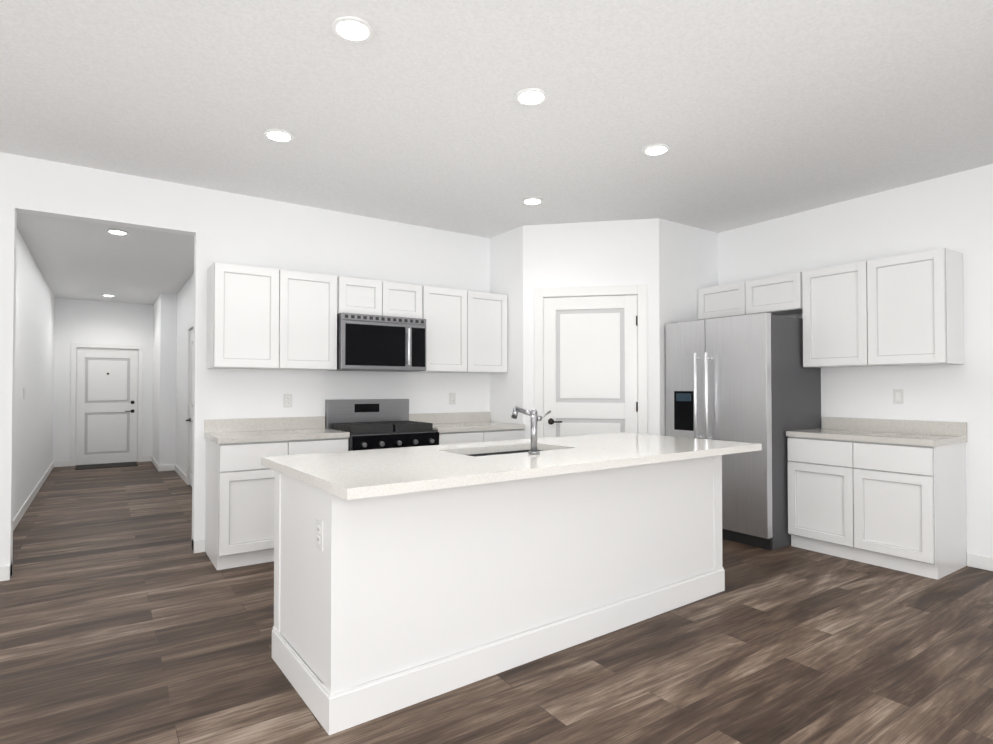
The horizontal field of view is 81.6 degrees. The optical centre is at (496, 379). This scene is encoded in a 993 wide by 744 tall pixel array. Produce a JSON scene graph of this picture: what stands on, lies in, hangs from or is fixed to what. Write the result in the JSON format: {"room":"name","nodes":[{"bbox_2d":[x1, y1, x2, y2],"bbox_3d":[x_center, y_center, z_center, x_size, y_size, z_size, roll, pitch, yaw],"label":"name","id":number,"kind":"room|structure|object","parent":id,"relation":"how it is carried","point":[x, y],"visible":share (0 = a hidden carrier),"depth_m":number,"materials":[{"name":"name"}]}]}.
{"room":"kitchen","nodes":[
{"label":"kitchen","id":0,"kind":"room"},
{"bbox_2d":[13,229,54,518],"bbox_3d":[-5.383,0.007,6.593,0.120,2.740,6.700,1,-1,-34],"label":"wall","id":1,"kind":"structure","parent":0,"point":[34,378],"depth_m":6.43,"materials":[{"name":"paint"}]},
{"bbox_2d":[13,461,54,530],"bbox_3d":[-5.293,1.329,6.561,0.013,0.095,6.580,1,-1,-34],"label":"baseboard","id":2,"kind":"structure","parent":1,"relation":"attached to","point":[21,512],"depth_m":6.33,"materials":[{"name":"white paint"}]},
{"bbox_2d":[53,298,153,461],"bbox_3d":[-6.620,0.055,9.732,1.380,2.740,0.120,1,-1,-34],"label":"wall","id":3,"kind":"structure","parent":0,"point":[91,321],"depth_m":9.59,"materials":[{"name":"paint"}]},
{"bbox_2d":[70,343,142,465],"bbox_3d":[-6.581,0.415,9.731,1.010,2.020,0.115,1,-1,-34],"label":"door frame","id":4,"kind":"structure","parent":3,"relation":"attached to","point":[75,346],"depth_m":9.59,"materials":[{"name":"white paint"}]},
{"bbox_2d":[76,348,137,464],"bbox_3d":[-6.568,0.450,9.711,0.860,1.938,0.103,1,-1,-34],"label":"front door","id":5,"kind":"structure","parent":3,"relation":"in","point":[106,403],"depth_m":9.71,"materials":[{"name":"grey paint"}]},
{"bbox_2d":[17,212,193,304],"bbox_3d":[-4.673,-1.405,7.099,1.840,0.100,6.700,1,-1,-34],"label":"ceiling","id":6,"kind":"structure","parent":0,"point":[80,260],"depth_m":6.54,"materials":[{"name":"paint"}]},
{"bbox_2d":[106,229,128,234],"bbox_3d":[-3.537,-1.374,5.367,0.176,0.012,0.176,1,-1,-34],"label":"recessed light","id":7,"kind":"object","parent":6,"relation":"in","point":[117,231],"visible":1,"depth_m":5.36,"materials":[{"name":"white paint"}]},
{"bbox_2d":[152,273,193,484],"bbox_3d":[-4.053,0.021,7.501,0.340,2.740,6.700,1,-1,-34],"label":"wall","id":8,"kind":"structure","parent":0,"point":[173,316],"depth_m":8.87,"materials":[{"name":"paint"}]},
{"bbox_2d":[151,456,159,470],"bbox_3d":[-5.595,1.373,9.423,0.019,0.095,1.513,1,-1,-34],"label":"baseboard","id":9,"kind":"structure","parent":8,"relation":"attached to","point":[153,460],"depth_m":9.27,"materials":[{"name":"white paint"}]},
{"bbox_2d":[174,464,185,482],"bbox_3d":[-4.558,1.356,8.293,0.016,0.095,1.550,1,-1,-34],"label":"baseboard","id":10,"kind":"structure","parent":8,"relation":"attached to","point":[176,468],"depth_m":8.26,"materials":[{"name":"white paint"}]},
{"bbox_2d":[185,329,192,486],"bbox_3d":[-3.803,0.362,7.219,0.098,2.038,0.950,1,-1,-34],"label":"hall door","id":11,"kind":"structure","parent":8,"relation":"in","point":[190,419],"depth_m":7.52,"materials":[{"name":"grey paint"}]},
{"bbox_2d":[186,321,192,484],"bbox_3d":[-3.811,0.327,7.215,0.015,2.120,1.100,1,-1,-34],"label":"door frame","id":12,"kind":"structure","parent":8,"relation":"attached to","point":[190,325],"depth_m":7.61,"materials":[{"name":"white paint"}]},
{"bbox_2d":[0,152,489,578],"bbox_3d":[-2.245,-0.078,4.608,9.020,2.850,0.120,1,-1,-34],"label":"wall","id":13,"kind":"structure","parent":0,"point":[230,228],"depth_m":4.67,"materials":[{"name":"paint"}]},
{"bbox_2d":[0,564,11,580],"bbox_3d":[-4.573,1.274,2.917,3.230,0.095,0.016,1,-1,-34],"label":"baseboard","id":14,"kind":"structure","parent":13,"relation":"attached to","point":[4,570],"depth_m":3.81,"materials":[{"name":"white paint"}]},
{"bbox_2d":[192,540,204,550],"bbox_3d":[-2.277,1.300,4.644,0.330,0.095,0.016,1,-1,-34],"label":"baseboard","id":15,"kind":"structure","parent":13,"relation":"attached to","point":[199,544],"depth_m":4.46,"materials":[{"name":"white paint"}]},
{"bbox_2d":[207,262,336,370],"bbox_3d":[-1.795,-0.473,4.640,0.932,0.780,0.339,1,-1,-34],"label":"upper cabinet","id":16,"kind":"object","parent":13,"relation":"attached to","point":[266,318],"visible":1,"depth_m":4.47,"materials":[{"name":"white paint"}]},
{"bbox_2d":[283,394,291,407],"bbox_3d":[-1.762,0.181,4.855,0.070,0.115,0.008,1,-1,-34],"label":"electrical outlet","id":17,"kind":"object","parent":13,"relation":"attached to","point":[287,400],"visible":1,"depth_m":4.85,"materials":[{"name":"white plastic"}]},
{"bbox_2d":[337,276,421,318],"bbox_3d":[-1.086,-0.699,5.128,0.780,0.312,0.339,1,-1,-34],"label":"upper cabinet","id":18,"kind":"object","parent":13,"relation":"attached to","point":[368,297],"visible":0.75,"depth_m":4.97,"materials":[{"name":"white paint"}]},
{"bbox_2d":[326,313,425,371],"bbox_3d":[-1.049,-0.308,5.069,0.774,0.465,0.468,1,-1,-34],"label":"microwave","id":19,"kind":"object","parent":18,"relation":"attached to","point":[367,342],"visible":1,"depth_m":4.89,"materials":[{"name":"metal"}]},
{"bbox_2d":[449,393,455,404],"bbox_3d":[-0.441,0.195,5.758,0.070,0.115,0.008,1,-1,-34],"label":"electrical outlet","id":20,"kind":"object","parent":13,"relation":"attached to","point":[452,398],"visible":1,"depth_m":5.75,"materials":[{"name":"white plastic"}]},
{"bbox_2d":[415,286,506,372],"bbox_3d":[-0.371,-0.458,5.613,0.944,0.780,0.339,1,-1,-34],"label":"upper cabinet","id":21,"kind":"object","parent":13,"relation":"attached to","point":[466,331],"visible":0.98,"depth_m":5.46,"materials":[{"name":"white paint"}]},
{"bbox_2d":[0,461,992,743],"bbox_3d":[-1.865,1.387,3.925,9.500,0.100,15.600,1,-1,-34],"label":"floor","id":22,"kind":"structure","parent":0,"point":[128,615],"depth_m":2.71,"materials":[{"name":"brown wood"}]},
{"bbox_2d":[75,462,137,469],"bbox_3d":[-6.374,1.414,9.413,0.830,0.011,0.590,1,-1,-34],"label":"door mat","id":23,"kind":"object","parent":22,"relation":"on","point":[105,465],"visible":1,"depth_m":9.39,"materials":[{"name":"grey fabric"}]},
{"bbox_2d":[204,416,349,569],"bbox_3d":[-1.718,0.830,4.498,0.944,1.030,0.627,1,-1,-34],"label":"base cabinet","id":24,"kind":"object","parent":22,"relation":"on","point":[239,509],"visible":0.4,"depth_m":4.16,"materials":[{"name":"white paint"}]},
{"bbox_2d":[325,399,438,450],"bbox_3d":[-0.976,0.765,4.945,0.774,1.175,0.729,1,-1,-34],"label":"range","id":25,"kind":"object","parent":22,"relation":"on","point":[368,424],"visible":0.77,"depth_m":4.92,"materials":[{"name":"metal"}]},
{"bbox_2d":[409,412,524,444],"bbox_3d":[-0.290,0.845,5.474,0.944,1.030,0.627,1,-1,-34],"label":"base cabinet","id":26,"kind":"object","parent":22,"relation":"on","point":[462,427],"visible":0.08,"depth_m":5.38,"materials":[{"name":"white paint"}]},
{"bbox_2d":[269,449,724,734],"bbox_3d":[0.180,0.881,3.192,2.553,0.890,0.783,1,-1,-36],"label":"kitchen island","id":27,"kind":"object","parent":22,"relation":"on","point":[429,572],"depth_m":2.55,"materials":[{"name":"white paint"}]},
{"bbox_2d":[316,518,323,550],"bbox_3d":[-0.687,0.601,2.228,0.008,0.115,0.070,1,-1,-36],"label":"outlet","id":28,"kind":"object","parent":27,"relation":"attached to","point":[319,533],"visible":1,"depth_m":2.21,"materials":[{"name":"white plastic"}]},
{"bbox_2d":[261,433,760,500],"bbox_3d":[0.233,0.416,3.238,2.690,0.040,1.130,1,-1,-36],"label":"island countertop","id":29,"kind":"structure","parent":27,"relation":"on","point":[357,475],"depth_m":2.75,"materials":[{"name":"white stone"}]},
{"bbox_2d":[468,449,544,456],"bbox_3d":[0.067,0.543,3.275,0.768,0.208,0.428,1,-1,-36],"label":"sink basin","id":30,"kind":"object","parent":29,"relation":"in","point":[498,453],"visible":0.04,"depth_m":3.48,"materials":[{"name":"metal"}]},
{"bbox_2d":[511,406,550,453],"bbox_3d":[0.186,0.270,3.121,0.145,0.248,0.215,1,-1,-36],"label":"faucet","id":31,"kind":"object","parent":29,"relation":"on","point":[533,413],"visible":1,"depth_m":3.02,"materials":[{"name":"silver metal"}]},
{"bbox_2d":[665,312,820,549],"bbox_3d":[2.152,0.415,5.115,0.916,1.880,0.980,1,-1,-34],"label":"fridge","id":32,"kind":"object","parent":22,"relation":"on","point":[749,378],"visible":0.81,"depth_m":4.71,"materials":[{"name":"grey metal"}]},
{"bbox_2d":[786,417,966,579],"bbox_3d":[2.858,0.829,4.375,0.597,1.030,1.002,1,-1,-34],"label":"base cabinet","id":33,"kind":"object","parent":22,"relation":"on","point":[889,493],"visible":1,"depth_m":4.12,"materials":[{"name":"white paint"}]},
{"bbox_2d":[0,0,992,237],"bbox_3d":[0.104,-1.607,1.089,9.500,0.100,8.620,1,-1,-34],"label":"ceiling","id":34,"kind":"structure","parent":0,"point":[414,112],"depth_m":3.16,"materials":[{"name":"paint"}]},
{"bbox_2d":[264,128,293,142],"bbox_3d":[-1.350,-1.512,3.570,0.176,0.012,0.176,1,-1,-34],"label":"recessed light","id":35,"kind":"object","parent":34,"relation":"in","point":[280,135],"visible":0.96,"depth_m":3.55,"materials":[{"name":"white paint"}]},
{"bbox_2d":[332,15,372,42],"bbox_3d":[-0.628,-1.528,2.513,0.176,0.012,0.176,1,-1,-34],"label":"recessed light","id":36,"kind":"object","parent":34,"relation":"in","point":[352,29],"visible":0.94,"depth_m":2.50,"materials":[{"name":"white paint"}]},
{"bbox_2d":[515,87,546,105],"bbox_3d":[0.186,-1.519,3.094,0.176,0.012,0.176,1,-1,-34],"label":"recessed light","id":37,"kind":"object","parent":34,"relation":"in","point":[532,96],"visible":0.94,"depth_m":3.08,"materials":[{"name":"white paint"}]},
{"bbox_2d":[522,197,542,204],"bbox_3d":[0.302,-1.493,4.820,0.176,0.012,0.176,1,-1,-34],"label":"recessed light","id":38,"kind":"object","parent":34,"relation":"in","point":[532,201],"visible":0.96,"depth_m":4.81,"materials":[{"name":"white paint"}]},
{"bbox_2d":[642,143,669,155],"bbox_3d":[1.049,-1.508,3.781,0.176,0.012,0.176,1,-1,-34],"label":"recessed light","id":39,"kind":"object","parent":34,"relation":"in","point":[657,149],"visible":0.98,"depth_m":3.76,"materials":[{"name":"white paint"}]},
{"bbox_2d":[490,218,717,438],"bbox_3d":[1.088,-0.058,5.917,1.800,2.850,1.480,1,-1,-34],"label":"wall","id":40,"kind":"structure","parent":0,"point":[672,266],"depth_m":5.50,"materials":[{"name":"paint"}]},
{"bbox_2d":[534,285,647,437],"bbox_3d":[0.888,0.242,5.460,1.050,2.235,0.116,0,-1,11],"label":"door frame","id":41,"kind":"structure","parent":40,"relation":"attached to","point":[541,294],"depth_m":5.41,"materials":[{"name":"white paint"}]},
{"bbox_2d":[544,295,637,437],"bbox_3d":[0.881,0.283,5.415,0.875,2.136,0.098,0,-1,11],"label":"pantry door","id":42,"kind":"structure","parent":40,"relation":"in","point":[590,365],"depth_m":5.43,"materials":[{"name":"white paint"}]},
{"bbox_2d":[718,164,992,556],"bbox_3d":[3.777,-0.092,3.686,0.120,2.850,8.200,1,-1,-34],"label":"wall","id":43,"kind":"structure","parent":0,"point":[954,211],"depth_m":4.40,"materials":[{"name":"paint"}]},
{"bbox_2d":[698,272,802,319],"bbox_3d":[2.394,-0.738,5.307,0.339,0.310,1.013,1,-1,-34],"label":"upper cabinet","id":44,"kind":"object","parent":43,"relation":"attached to","point":[780,295],"visible":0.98,"depth_m":5.15,"materials":[{"name":"white paint"}]},
{"bbox_2d":[802,248,963,367],"bbox_3d":[2.961,-0.505,4.473,0.339,0.800,0.990,1,-1,-34],"label":"upper cabinet","id":45,"kind":"object","parent":43,"relation":"attached to","point":[905,310],"visible":1,"depth_m":4.28,"materials":[{"name":"white paint"}]},
{"bbox_2d":[893,389,903,403],"bbox_3d":[3.141,0.135,4.496,0.009,0.115,0.070,1,-1,-34],"label":"power outlet","id":46,"kind":"object","parent":43,"relation":"attached to","point":[898,396],"visible":1,"depth_m":4.49,"materials":[{"name":"white plastic"}]},
{"bbox_2d":[967,553,992,570],"bbox_3d":[4.698,1.263,2.198,0.013,0.095,4.677,1,-1,-34],"label":"baseboard","id":47,"kind":"structure","parent":43,"relation":"attached to","point":[980,561],"depth_m":4.06,"materials":[{"name":"white paint"}]}
]}

